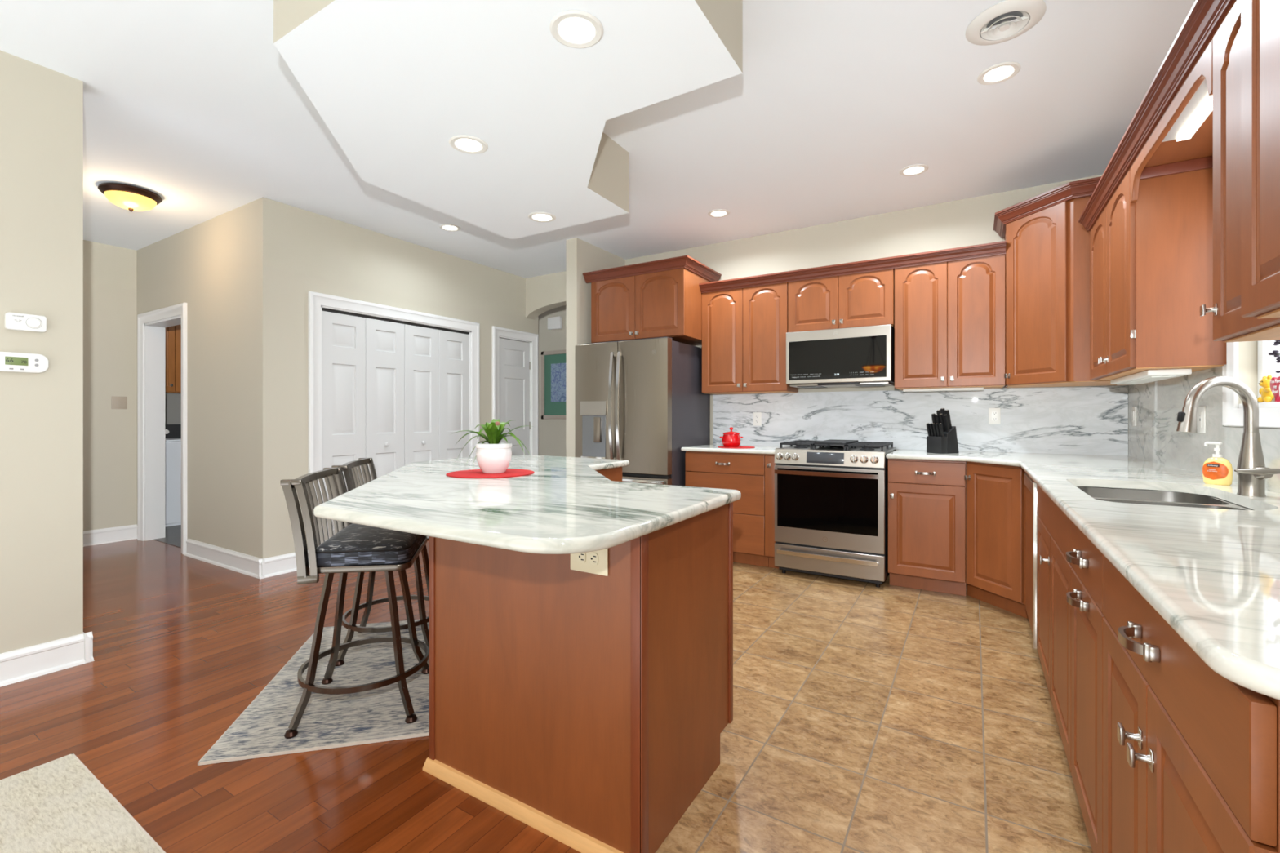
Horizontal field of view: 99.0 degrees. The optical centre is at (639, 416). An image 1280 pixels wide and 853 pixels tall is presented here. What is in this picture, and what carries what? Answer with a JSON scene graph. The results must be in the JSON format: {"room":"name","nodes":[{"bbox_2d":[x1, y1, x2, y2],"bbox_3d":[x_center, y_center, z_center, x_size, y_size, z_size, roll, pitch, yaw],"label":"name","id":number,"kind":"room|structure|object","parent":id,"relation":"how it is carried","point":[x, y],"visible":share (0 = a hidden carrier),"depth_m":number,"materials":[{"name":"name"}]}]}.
{"room":"kitchen","nodes":[
{"label":"kitchen","id":0,"kind":"room"},
{"bbox_2d":[0,50,83,653],"bbox_3d":[-3.709,-0.215,0.999,0.130,2.766,3.842,0,0,31],"label":"wall","id":1,"kind":"structure","parent":0,"point":[42,108],"depth_m":2.49,"materials":[{"name":"beige paint"}]},
{"bbox_2d":[0,351,48,373],"bbox_3d":[-2.747,-0.240,2.425,0.028,0.086,0.170,0,0,31],"label":"thermostat","id":2,"kind":"object","parent":1,"relation":"attached to","point":[10,362],"visible":1,"depth_m":2.42,"materials":[{"name":"white plastic"}]},
{"bbox_2d":[4,311,46,332],"bbox_3d":[-2.735,-0.420,2.437,0.036,0.074,0.124,0,0,31],"label":"thermostat","id":3,"kind":"object","parent":1,"relation":"attached to","point":[12,321],"visible":1,"depth_m":2.43,"materials":[{"name":"white plastic"}]},
{"bbox_2d":[0,631,93,687],"bbox_3d":[-3.607,1.100,1.012,0.032,0.135,3.772,0,0,31],"label":"baseboard","id":4,"kind":"structure","parent":1,"relation":"attached to","point":[18,665],"depth_m":2.48,"materials":[{"name":"white paint"}]},
{"bbox_2d":[83,632,94,663],"bbox_3d":[-2.687,1.100,2.644,0.162,0.135,0.032,0,0,31],"label":"baseboard","id":5,"kind":"structure","parent":1,"relation":"attached to","point":[86,639],"depth_m":2.59,"materials":[{"name":"white paint"}]},
{"bbox_2d":[83,240,136,531],"bbox_3d":[-6.186,-0.215,3.168,0.138,2.766,4.966,0,0,31],"label":"wall","id":6,"kind":"structure","parent":0,"point":[109,272],"depth_m":5.08,"materials":[{"name":"beige paint"}]},
{"bbox_2d":[83,524,137,546],"bbox_3d":[-6.088,1.100,3.166,0.032,0.135,4.866,0,0,31],"label":"baseboard","id":7,"kind":"structure","parent":6,"relation":"attached to","point":[99,536],"depth_m":5.08,"materials":[{"name":"white paint"}]},
{"bbox_2d":[111,395,127,408],"bbox_3d":[-4.895,-0.132,5.141,0.011,0.118,0.110,0,0,31],"label":"light switch","id":8,"kind":"object","parent":6,"relation":"attached to","point":[117,402],"visible":1,"depth_m":5.14,"materials":[{"name":"beige plastic"}]},
{"bbox_2d":[136,197,284,558],"bbox_3d":[-3.796,-0.215,5.839,3.738,2.766,2.084,0,0,31],"label":"wall","id":9,"kind":"structure","parent":0,"point":[228,268],"depth_m":4.23,"materials":[{"name":"beige paint"}]},
{"bbox_2d":[137,302,186,554],"bbox_3d":[-4.307,0.099,4.915,1.046,2.137,0.026,0,0,31],"label":"trim","id":10,"kind":"structure","parent":9,"relation":"attached to","point":[178,309],"depth_m":4.99,"materials":[{"name":"white paint"}]},
{"bbox_2d":[144,315,181,541],"bbox_3d":[-4.261,0.145,4.990,0.862,2.045,0.150,0,0,31],"label":"door frame","id":11,"kind":"structure","parent":9,"relation":"attached to","point":[154,331],"depth_m":5.20,"materials":[{"name":"white paint"}]},
{"bbox_2d":[165,324,181,393],"bbox_3d":[-5.243,-0.677,6.384,0.380,0.810,1.200,0,0,31],"label":"laundry cabinet","id":12,"kind":"object","parent":9,"relation":"attached to","point":[173,334],"visible":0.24,"depth_m":6.12,"materials":[{"name":"brown wood"}]},
{"bbox_2d":[184,538,264,578],"bbox_3d":[-3.280,1.100,4.285,1.298,0.135,0.032,0,0,31],"label":"baseboard","id":13,"kind":"structure","parent":9,"relation":"attached to","point":[237,562],"depth_m":4.25,"materials":[{"name":"white paint"}]},
{"bbox_2d":[284,204,537,554],"bbox_3d":[-2.000,-0.215,5.338,0.150,2.766,2.799,0,0,31],"label":"wall","id":14,"kind":"structure","parent":0,"point":[324,255],"depth_m":4.65,"materials":[{"name":"beige paint"}]},
{"bbox_2d":[257,550,309,578],"bbox_3d":[-2.655,1.100,4.090,0.032,0.135,0.351,0,0,31],"label":"baseboard","id":15,"kind":"structure","parent":14,"relation":"attached to","point":[285,563],"depth_m":4.05,"materials":[{"name":"white paint"}]},
{"bbox_2d":[321,307,469,542],"bbox_3d":[-2.145,0.145,4.983,0.064,2.022,1.496,0,0,31],"label":"door","id":16,"kind":"structure","parent":14,"relation":"in","point":[395,394],"depth_m":4.86,"materials":[{"name":"grey paint"}]},
{"bbox_2d":[307,291,531,505],"bbox_3d":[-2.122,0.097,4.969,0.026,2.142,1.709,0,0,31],"label":"trim","id":17,"kind":"structure","parent":14,"relation":"attached to","point":[315,300],"depth_m":4.44,"materials":[{"name":"white paint"}]},
{"bbox_2d":[499,337,530,455],"bbox_3d":[-1.423,0.146,6.190,0.040,2.020,0.505,0,0,31],"label":"door","id":18,"kind":"structure","parent":14,"relation":"in","point":[514,355],"depth_m":6.20,"materials":[{"name":"grey paint"}]},
{"bbox_2d":[492,325,537,455],"bbox_3d":[-1.393,0.097,6.165,0.026,2.142,0.709,0,0,31],"label":"trim","id":19,"kind":"structure","parent":14,"relation":"attached to","point":[496,331],"depth_m":6.29,"materials":[{"name":"white paint"}]},
{"bbox_2d":[273,0,742,239],"bbox_3d":[-0.506,-1.426,2.478,2.045,0.384,1.880,0,0,31],"label":"ceiling","id":20,"kind":"structure","parent":0,"point":[392,82],"depth_m":2.02,"materials":[{"name":"white paint"}]},
{"bbox_2d":[448,134,488,154],"bbox_3d":[-0.776,-1.245,2.476,0.170,0.036,0.170,0,0,31],"label":"recessed light","id":21,"kind":"object","parent":20,"relation":"in","point":[465,144],"visible":0.97,"depth_m":2.47,"materials":[{"name":"white plastic"}]},
{"bbox_2d":[528,212,555,222],"bbox_3d":[-0.605,-1.245,3.375,0.170,0.036,0.170,0,0,31],"label":"recessed light","id":22,"kind":"object","parent":20,"relation":"in","point":[544,217],"visible":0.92,"depth_m":3.37,"materials":[{"name":"white plastic"}]},
{"bbox_2d":[549,9,603,48],"bbox_3d":[-0.202,-1.245,1.742,0.170,0.036,0.170,0,0,31],"label":"recessed light","id":23,"kind":"object","parent":20,"relation":"in","point":[576,29],"visible":1,"depth_m":1.73,"materials":[{"name":"white plastic"}]},
{"bbox_2d":[0,524,1093,852],"bbox_3d":[-2.032,1.216,3.582,9.400,0.104,10.000,0,0,31],"label":"floor","id":24,"kind":"structure","parent":0,"point":[868,717],"depth_m":2.02,"materials":[{"name":"stone"}]},
{"bbox_2d":[0,753,165,852],"bbox_3d":[-1.630,1.161,0.973,1.506,0.010,1.206,0,0,32],"label":"rug","id":25,"kind":"object","parent":24,"relation":"on","point":[57,806],"visible":1,"depth_m":1.59,"materials":[{"name":"beige carpet"}]},
{"bbox_2d":[165,424,181,526],"bbox_3d":[-5.168,0.626,6.122,0.680,1.076,0.690,0,0,31],"label":"washing machine","id":26,"kind":"object","parent":24,"relation":"on","point":[173,432],"visible":0.17,"depth_m":5.82,"materials":[{"name":"white metal"}]},
{"bbox_2d":[197,619,429,765],"bbox_3d":[-1.267,1.161,2.499,0.730,0.012,1.205,0,0,-14],"label":"rug","id":27,"kind":"object","parent":24,"relation":"on","point":[377,715],"visible":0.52,"depth_m":2.17,"materials":[{"name":"grey fabric"}]},
{"bbox_2d":[280,467,429,738],"bbox_3d":[-1.114,0.689,2.226,0.476,0.930,0.510,0,0,-14],"label":"bar stool","id":28,"kind":"object","parent":27,"relation":"on","point":[354,548],"visible":0.83,"depth_m":2.06,"materials":[{"name":"grey"}]},
{"bbox_2d":[316,523,418,551],"bbox_3d":[-1.075,0.471,2.235,0.326,0.041,0.502,0,0,-14],"label":"seat cushion","id":29,"kind":"object","parent":28,"relation":"on","point":[354,537],"depth_m":2.06,"materials":[{"name":"black fabric"}]},
{"bbox_2d":[331,457,429,666],"bbox_3d":[-1.252,0.689,2.794,0.476,0.930,0.510,0,0,-14],"label":"bar stool","id":30,"kind":"object","parent":27,"relation":"on","point":[349,469],"visible":0.22,"depth_m":2.68,"materials":[{"name":"grey"}]},
{"bbox_2d":[422,466,733,852],"bbox_3d":[-0.360,0.726,2.334,1.022,0.884,2.031,0,0,-19],"label":"kitchen island","id":31,"kind":"object","parent":24,"relation":"on","point":[591,711],"visible":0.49,"depth_m":1.57,"materials":[{"name":"brown wood"}]},
{"bbox_2d":[313,455,741,554],"bbox_3d":[-0.443,0.267,2.362,1.308,0.033,2.556,0,0,-13],"label":"island countertop","id":32,"kind":"structure","parent":31,"relation":"on","point":[566,506],"depth_m":1.56,"materials":[{"name":"stone"}]},
{"bbox_2d":[445,468,533,478],"bbox_3d":[-0.656,0.248,2.409,0.374,0.004,0.374,0,0,31],"label":"placemat","id":33,"kind":"object","parent":32,"relation":"on","point":[472,473],"visible":0.91,"depth_m":2.36,"materials":[{"name":"fabric"}]},
{"bbox_2d":[453,418,533,473],"bbox_3d":[-0.652,0.128,2.433,0.350,0.236,0.183,0,0,20],"label":"potted plant","id":34,"kind":"object","parent":33,"relation":"on","point":[492,456],"visible":1,"depth_m":2.38,"materials":[{"name":"green plant"}]},
{"bbox_2d":[570,548,608,576],"bbox_3d":[-0.139,0.381,1.477,0.125,0.082,0.009,0,0,31],"label":"outlet","id":35,"kind":"object","parent":31,"relation":"attached to","point":[595,562],"visible":0.77,"depth_m":1.47,"materials":[{"name":"beige plastic"}]},
{"bbox_2d":[577,552,586,563],"bbox_3d":[-0.158,0.381,1.486,0.025,0.032,0.003,0,0,31],"label":"receptacle","id":36,"kind":"object","parent":35,"relation":"attached to","point":[582,556],"depth_m":1.48,"materials":[{"name":"beige plastic"}]},
{"bbox_2d":[590,552,598,564],"bbox_3d":[-0.123,0.381,1.464,0.025,0.032,0.003,0,0,31],"label":"receptacle","id":37,"kind":"object","parent":35,"relation":"attached to","point":[593,556],"depth_m":1.46,"materials":[{"name":"beige plastic"}]},
{"bbox_2d":[574,336,710,486],"bbox_3d":[0.022,0.262,4.883,0.922,1.803,0.901,0,0,31],"label":"refrigerator","id":38,"kind":"object","parent":24,"relation":"on","point":[639,402],"visible":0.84,"depth_m":4.52,"materials":[{"name":"grey metal"}]},
{"bbox_2d":[685,451,768,567],"bbox_3d":[0.811,0.724,4.577,0.670,0.880,0.664,0,0,31],"label":"base cabinet","id":39,"kind":"object","parent":24,"relation":"on","point":[744,473],"visible":0.38,"depth_m":4.25,"materials":[{"name":"brown wood"}]},
{"bbox_2d":[680,444,786,454],"bbox_3d":[0.844,0.266,4.564,0.788,0.031,0.653,0,0,31],"label":"countertop","id":40,"kind":"structure","parent":39,"relation":"on","point":[712,447],"depth_m":4.34,"materials":[{"name":"stone"}]},
{"bbox_2d":[717,445,754,448],"bbox_3d":[0.788,0.248,4.480,0.300,0.004,0.300,0,0,31],"label":"trivet","id":41,"kind":"object","parent":40,"relation":"on","point":[722,446],"visible":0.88,"depth_m":4.41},
{"bbox_2d":[719,426,742,447],"bbox_3d":[0.749,0.165,4.481,0.154,0.162,0.154,0,0,-36],"label":"pot","id":42,"kind":"object","parent":41,"relation":"on","point":[730,439],"visible":1,"depth_m":4.42,"materials":[{"name":"red ceramic"}]},
{"bbox_2d":[764,453,778,568],"bbox_3d":[1.137,0.724,4.382,0.085,0.880,0.656,0,0,31],"label":"base cabinet","id":43,"kind":"object","parent":24,"relation":"on","point":[770,464],"visible":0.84,"depth_m":4.13,"materials":[{"name":"brown wood"}]},
{"bbox_2d":[774,439,896,587],"bbox_3d":[1.470,0.674,4.107,0.750,0.981,0.726,0,0,31],"label":"range","id":44,"kind":"object","parent":24,"relation":"on","point":[831,496],"visible":1,"depth_m":3.84,"materials":[{"name":"silver metal"}]},
{"bbox_2d":[779,439,896,455],"bbox_3d":[1.501,0.223,4.157,0.750,0.079,0.608,0,0,31],"label":"cooktop","id":45,"kind":"object","parent":44,"relation":"in","point":[835,445],"depth_m":4.01,"materials":[{"name":"metal"}]},
{"bbox_2d":[888,458,967,595],"bbox_3d":[2.025,0.724,3.836,0.455,0.880,0.664,0,0,31],"label":"base cabinet","id":46,"kind":"object","parent":24,"relation":"on","point":[927,499],"visible":0.99,"depth_m":3.59,"materials":[{"name":"brown wood"}]},
{"bbox_2d":[964,461,1028,618],"bbox_3d":[2.539,0.724,3.379,0.919,0.880,0.908,0,0,31],"label":"base cabinet","id":47,"kind":"object","parent":24,"relation":"on","point":[996,494],"visible":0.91,"depth_m":3.25,"materials":[{"name":"brown wood"}]},
{"bbox_2d":[885,448,1279,700],"bbox_3d":[1.572,0.266,2.226,1.372,0.031,3.887,0,0,31],"label":"countertop","id":48,"kind":"structure","parent":47,"relation":"on","point":[1212,575],"depth_m":1.05,"materials":[{"name":"stone"}]},
{"bbox_2d":[926,426,958,453],"bbox_3d":[2.096,0.158,3.787,0.171,0.185,0.116,0,0,-23],"label":"knife block","id":49,"kind":"object","parent":48,"relation":"on","point":[948,444],"visible":0.86,"depth_m":3.74,"materials":[{"name":"black wood"}]},
{"bbox_2d":[938,422,944,436],"bbox_3d":[2.048,0.091,3.716,0.037,0.097,0.017,0,0,-23],"label":"knife","id":50,"kind":"object","parent":49,"relation":"on","point":[940,427],"visible":1,"depth_m":3.71,"materials":[{"name":"black plastic"}]},
{"bbox_2d":[938,413,945,431],"bbox_3d":[2.084,0.040,3.767,0.045,0.127,0.019,0,0,-17],"label":"knife","id":51,"kind":"object","parent":49,"relation":"in","point":[941,417],"visible":0.91,"depth_m":3.76,"materials":[{"name":"black plastic"}]},
{"bbox_2d":[942,414,949,431],"bbox_3d":[2.096,0.044,3.739,0.042,0.120,0.021,0,0,-23],"label":"knife","id":52,"kind":"object","parent":49,"relation":"in","point":[945,416],"visible":1,"depth_m":3.73,"materials":[{"name":"black plastic"}]},
{"bbox_2d":[944,409,951,429],"bbox_3d":[2.123,0.017,3.764,0.047,0.135,0.024,0,0,-23],"label":"knife","id":53,"kind":"object","parent":49,"relation":"in","point":[946,411],"visible":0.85,"depth_m":3.75,"materials":[{"name":"black plastic"}]},
{"bbox_2d":[1076,486,1253,510],"bbox_3d":[1.725,0.376,1.829,0.440,0.184,0.770,0,0,31],"label":"sink","id":54,"kind":"object","parent":48,"relation":"in","point":[1154,497],"visible":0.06,"depth_m":2.05,"materials":[{"name":"silver metal"}]},
{"bbox_2d":[1202,441,1232,485],"bbox_3d":[2.139,0.172,2.026,0.053,0.157,0.083,0,0,-19],"label":"soap bottle","id":55,"kind":"object","parent":48,"relation":"on","point":[1216,469],"visible":1,"depth_m":2.02,"materials":[{"name":"orange"}]},
{"bbox_2d":[1176,376,1279,497],"bbox_3d":[1.867,0.060,1.734,0.266,0.381,0.094,0,0,6],"label":"faucet","id":56,"kind":"object","parent":48,"relation":"on","point":[1252,473],"visible":1,"depth_m":1.73,"materials":[{"name":"silver metal"}]},
{"bbox_2d":[1036,484,1072,771],"bbox_3d":[1.790,0.724,1.894,0.652,0.880,1.012,0,0,31],"label":"base cabinet","id":57,"kind":"object","parent":24,"relation":"on","point":[1053,526],"visible":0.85,"depth_m":1.94,"materials":[{"name":"brown wood"}]},
{"bbox_2d":[1066,520,1104,852],"bbox_3d":[1.403,0.724,1.266,0.660,0.880,0.461,0,0,31],"label":"base cabinet","id":58,"kind":"object","parent":24,"relation":"on","point":[1085,598],"visible":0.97,"depth_m":1.38,"materials":[{"name":"brown wood"}]},
{"bbox_2d":[1024,473,1168,648],"bbox_3d":[2.216,0.727,2.583,0.630,0.862,0.594,0,0,31],"label":"dishwasher","id":59,"kind":"object","parent":24,"relation":"on","point":[1031,486],"visible":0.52,"depth_m":2.66,"materials":[{"name":"silver metal"}]},
{"bbox_2d":[1102,555,1279,852],"bbox_3d":[1.077,0.724,0.733,0.660,0.880,0.785,0,0,31],"label":"base cabinet","id":60,"kind":"object","parent":24,"relation":"on","point":[1191,753],"visible":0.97,"depth_m":0.78,"materials":[{"name":"brown wood"}]},
{"bbox_2d":[537,305,566,457],"bbox_3d":[-0.691,-0.215,7.508,7.000,2.766,0.100,0,0,31],"label":"wall","id":61,"kind":"structure","parent":0,"point":[552,433],"depth_m":7.81,"materials":[{"name":"beige paint"}]},
{"bbox_2d":[541,349,566,418],"bbox_3d":[-0.982,-0.452,7.607,1.020,0.970,0.030,0,0,31],"label":"framed picture","id":62,"kind":"object","parent":61,"relation":"attached to","point":[553,363],"visible":0.51,"depth_m":7.75,"materials":[{"name":"beige"}]},
{"bbox_2d":[551,363,566,401],"bbox_3d":[-0.983,-0.482,7.607,0.660,0.540,0.005,0,0,31],"label":"painting","id":63,"kind":"object","parent":62,"relation":"attached to","point":[558,371],"depth_m":7.70},
{"bbox_2d":[547,315,562,329],"bbox_3d":[-1.204,-1.322,7.725,0.230,0.170,0.060,0,0,31],"label":"door chime","id":64,"kind":"object","parent":61,"relation":"attached to","point":[554,322],"visible":1,"depth_m":7.69,"materials":[{"name":"white plastic"}]},
{"bbox_2d":[566,237,625,457],"bbox_3d":[-0.373,-0.215,5.309,0.122,2.766,0.933,0,0,31],"label":"wall pillar","id":65,"kind":"structure","parent":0,"point":[582,256],"depth_m":4.93,"materials":[{"name":"beige paint"}]},
{"bbox_2d":[0,0,1195,278],"bbox_3d":[-2.032,-1.648,3.582,9.400,0.100,10.000,0,0,31],"label":"ceiling","id":66,"kind":"structure","parent":0,"point":[194,104],"depth_m":2.92,"materials":[{"name":"white paint"}]},
{"bbox_2d":[97,182,162,212],"bbox_3d":[-3.609,-1.525,3.877,0.336,0.144,0.336,0,0,31],"label":"flush light","id":67,"kind":"object","parent":66,"relation":"attached to","point":[131,197],"visible":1,"depth_m":3.80,"materials":[{"name":"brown glass"}]},
{"bbox_2d":[439,223,460,231],"bbox_3d":[-1.603,-1.609,4.615,0.170,0.036,0.170,0,0,31],"label":"recessed light","id":68,"kind":"object","parent":66,"relation":"in","point":[446,227],"visible":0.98,"depth_m":4.60,"materials":[{"name":"white plastic"}]},
{"bbox_2d":[707,208,729,217],"bbox_3d":[0.618,-1.609,4.290,0.170,0.036,0.170,0,0,31],"label":"recessed light","id":69,"kind":"object","parent":66,"relation":"in","point":[717,213],"visible":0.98,"depth_m":4.29,"materials":[{"name":"white plastic"}]},
{"bbox_2d":[899,164,928,176],"bbox_3d":[1.772,-1.609,3.540,0.170,0.036,0.170,0,0,31],"label":"recessed light","id":70,"kind":"object","parent":66,"relation":"in","point":[917,169],"visible":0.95,"depth_m":3.53,"materials":[{"name":"white plastic"}]},
{"bbox_2d":[977,61,1021,84],"bbox_3d":[1.668,-1.609,2.543,0.170,0.036,0.170,0,0,31],"label":"recessed light","id":71,"kind":"object","parent":66,"relation":"in","point":[1002,72],"visible":0.99,"depth_m":2.54,"materials":[{"name":"white plastic"}]},
{"bbox_2d":[965,0,1046,45],"bbox_3d":[1.474,-1.584,2.211,0.272,0.031,0.272,0,0,31],"label":"ceiling vent","id":72,"kind":"object","parent":66,"relation":"in","point":[1007,20],"visible":1,"depth_m":2.19,"materials":[{"name":"white plastic"}]},
{"bbox_2d":[525,174,1102,449],"bbox_3d":[1.063,-0.215,4.923,5.512,2.766,0.184,0,0,31],"label":"wall","id":73,"kind":"structure","parent":0,"point":[966,222],"depth_m":4.45,"materials":[{"name":"beige paint"}]},
{"bbox_2d":[582,255,721,346],"bbox_3d":[0.118,-0.982,4.967,1.052,0.630,0.718,0,0,31],"label":"upper cabinet","id":74,"kind":"object","parent":73,"relation":"attached to","point":[660,298],"visible":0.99,"depth_m":4.68,"materials":[{"name":"brown wood"}]},
{"bbox_2d":[702,282,798,394],"bbox_3d":[0.932,-0.653,4.683,0.748,0.899,0.356,0,0,31],"label":"upper cabinet","id":75,"kind":"object","parent":73,"relation":"attached to","point":[744,331],"visible":0.99,"depth_m":4.54,"materials":[{"name":"brown wood"}]},
{"bbox_2d":[698,240,1006,293],"bbox_3d":[1.463,-1.110,4.161,2.200,0.075,0.062,0,0,31],"label":"crown molding","id":76,"kind":"structure","parent":75,"relation":"attached to","point":[997,248],"depth_m":4.04,"materials":[{"name":"brown wood"}]},
{"bbox_2d":[787,268,894,332],"bbox_3d":[1.584,-0.883,4.285,0.768,0.439,0.356,0,0,31],"label":"upper cabinet","id":77,"kind":"object","parent":73,"relation":"attached to","point":[867,299],"visible":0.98,"depth_m":4.14,"materials":[{"name":"brown wood"}]},
{"bbox_2d":[786,324,894,388],"bbox_3d":[1.571,-0.447,4.266,0.756,0.426,0.401,0,0,31],"label":"microwave","id":78,"kind":"object","parent":77,"relation":"attached to","point":[860,356],"visible":1,"depth_m":4.08,"materials":[{"name":"silver metal"}]},
{"bbox_2d":[712,385,1128,455],"bbox_3d":[1.913,0.023,4.284,2.895,0.456,0.021,0,0,31],"label":"backsplash","id":79,"kind":"structure","parent":73,"relation":"attached to","point":[1073,420],"depth_m":4.03,"materials":[{"name":"stone"}]},
{"bbox_2d":[753,412,761,426],"bbox_3d":[1.031,0.020,4.805,0.072,0.118,0.009,0,0,31],"label":"outlet","id":80,"kind":"object","parent":79,"relation":"attached to","point":[757,415],"visible":1,"depth_m":4.80,"materials":[{"name":"white plastic"}]},
{"bbox_2d":[988,408,1000,424],"bbox_3d":[2.525,-0.004,3.893,0.072,0.118,0.009,0,0,31],"label":"outlet","id":81,"kind":"object","parent":79,"relation":"attached to","point":[994,414],"visible":1,"depth_m":3.89,"materials":[{"name":"white plastic"}]},
{"bbox_2d":[894,254,1005,390],"bbox_3d":[2.203,-0.653,3.907,0.670,0.899,0.356,0,0,31],"label":"upper cabinet","id":82,"kind":"object","parent":73,"relation":"attached to","point":[950,316],"visible":1,"depth_m":3.77,"materials":[{"name":"brown wood"}]},
{"bbox_2d":[902,386,983,391],"bbox_3d":[2.165,-0.194,3.915,0.500,0.018,0.100,0,0,31],"label":"light","id":83,"kind":"object","parent":82,"relation":"attached to","point":[978,388],"visible":1,"depth_m":3.87,"materials":[{"name":"white plastic"}]},
{"bbox_2d":[993,176,1129,387],"bbox_3d":[2.667,-0.775,3.423,0.747,1.144,0.699,0,0,31],"label":"upper cabinet","id":84,"kind":"object","parent":73,"relation":"attached to","point":[1047,248],"visible":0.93,"depth_m":3.32,"materials":[{"name":"brown wood"}]},
{"bbox_2d":[1229,341,1273,428],"bbox_3d":[1.268,-0.215,0.260,0.150,2.766,7.765,0,0,31],"label":"wall","id":85,"kind":"structure","parent":0,"point":[1247,350],"depth_m":2.09,"materials":[{"name":"beige paint"}]},
{"bbox_2d":[1089,167,1226,380],"bbox_3d":[2.431,-0.635,2.639,0.333,0.864,0.931,0,0,31],"label":"upper cabinet","id":86,"kind":"object","parent":85,"relation":"attached to","point":[1151,257],"visible":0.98,"depth_m":2.27,"materials":[{"name":"brown wood"}]},
{"bbox_2d":[1110,368,1191,385],"bbox_3d":[2.442,-0.187,2.640,0.140,0.031,0.750,0,0,31],"label":"light","id":87,"kind":"object","parent":86,"relation":"attached to","point":[1149,375],"visible":1,"depth_m":2.42,"materials":[{"name":"white plastic"}]},
{"bbox_2d":[1116,375,1176,385],"bbox_3d":[2.433,-0.174,2.645,0.080,0.005,0.670,0,0,31],"label":"diffuser","id":88,"kind":"object","parent":87,"relation":"attached to","point":[1145,379],"depth_m":2.55,"materials":[{"name":"white plastic"}]},
{"bbox_2d":[1078,0,1234,231],"bbox_3d":[1.710,-1.092,1.759,0.062,0.070,3.185,0,0,31],"label":"crown molding","id":89,"kind":"structure","parent":86,"relation":"attached to","point":[1204,17],"depth_m":1.83,"materials":[{"name":"brown wood"}]},
{"bbox_2d":[1130,35,1213,202],"bbox_3d":[1.837,-0.984,1.908,0.020,0.167,0.928,0,0,31],"label":"valance","id":90,"kind":"object","parent":86,"relation":"attached to","point":[1202,68],"visible":0.84,"depth_m":1.80,"materials":[{"name":"brown wood"}]},
{"bbox_2d":[1140,110,1213,179],"bbox_3d":[1.965,-1.030,1.831,0.275,0.075,0.928,0,0,31],"label":"board","id":91,"kind":"object","parent":86,"relation":"attached to","point":[1196,153],"visible":0.11,"depth_m":2.17,"materials":[{"name":"brown wood"}]},
{"bbox_2d":[1161,78,1213,142],"bbox_3d":[1.805,-1.021,1.751,0.094,0.030,0.600,0,0,31],"label":"fluorescent light","id":92,"kind":"object","parent":91,"relation":"attached to","point":[1200,106],"visible":0.34,"depth_m":1.84,"materials":[{"name":"grey"}]},
{"bbox_2d":[1176,94,1213,141],"bbox_3d":[1.826,-1.011,1.742,0.040,0.010,0.586,0,0,31],"label":"diffuser","id":93,"kind":"object","parent":92,"relation":"attached to","point":[1203,107],"depth_m":1.85,"materials":[{"name":"white plastic"}]},
{"bbox_2d":[1128,366,1279,493],"bbox_3d":[2.152,0.023,1.875,0.020,0.456,3.884,0,0,31],"label":"backsplash","id":94,"kind":"structure","parent":85,"relation":"attached to","point":[1154,437],"depth_m":2.61,"materials":[{"name":"stone"}]},
{"bbox_2d":[1132,406,1136,426],"bbox_3d":[3.050,-0.002,3.376,0.011,0.118,0.072,0,0,31],"label":"light switch","id":95,"kind":"object","parent":94,"relation":"attached to","point":[1134,408],"visible":1,"depth_m":3.36,"materials":[{"name":"white plastic"}]},
{"bbox_2d":[1198,405,1205,433],"bbox_3d":[2.441,0.013,2.377,0.010,0.118,0.072,0,0,31],"label":"outlet","id":96,"kind":"object","parent":94,"relation":"attached to","point":[1202,410],"visible":1,"depth_m":2.36,"materials":[{"name":"white plastic"}]},
{"bbox_2d":[1200,0,1279,342],"bbox_3d":[1.573,-0.635,1.231,0.333,0.864,0.498,0,0,31],"label":"upper cabinet","id":97,"kind":"object","parent":85,"relation":"attached to","point":[1228,325],"visible":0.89,"depth_m":1.42,"materials":[{"name":"brown wood"}]},
{"bbox_2d":[1222,340,1279,428],"bbox_3d":[2.130,-0.457,1.746,0.126,0.990,0.940,0,0,31],"label":"window","id":98,"kind":"structure","parent":85,"relation":"in","point":[1268,412],"depth_m":2.06,"materials":[{"name":"white glass"}]},
{"bbox_2d":[1257,374,1274,402],"bbox_3d":[2.258,-0.100,1.972,0.036,0.099,0.082,0,0,31],"label":"bear","id":99,"kind":"object","parent":98,"relation":"on","point":[1265,392],"visible":0.91,"depth_m":1.96},
{"bbox_2d":[1268,339,1279,395],"bbox_3d":[2.166,-0.211,1.831,0.062,0.321,0.245,0,0,24],"label":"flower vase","id":100,"kind":"object","parent":98,"relation":"on","point":[1275,353],"visible":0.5,"depth_m":1.88,"materials":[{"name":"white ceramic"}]},
{"bbox_2d":[1269,376,1279,401],"bbox_3d":[2.202,-0.095,1.886,0.015,0.088,0.094,0,0,31],"label":"heart sign","id":101,"kind":"object","parent":98,"relation":"on","point":[1274,383],"visible":1,"depth_m":1.89,"materials":[{"name":"red paint"}]},
{"bbox_2d":[1240,0,1279,318],"bbox_3d":[1.192,-0.651,0.684,0.413,0.892,0.908,0,0,31],"label":"door","id":102,"kind":"structure","parent":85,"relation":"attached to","point":[1260,19],"depth_m":1.10,"materials":[{"name":"brown wood"}]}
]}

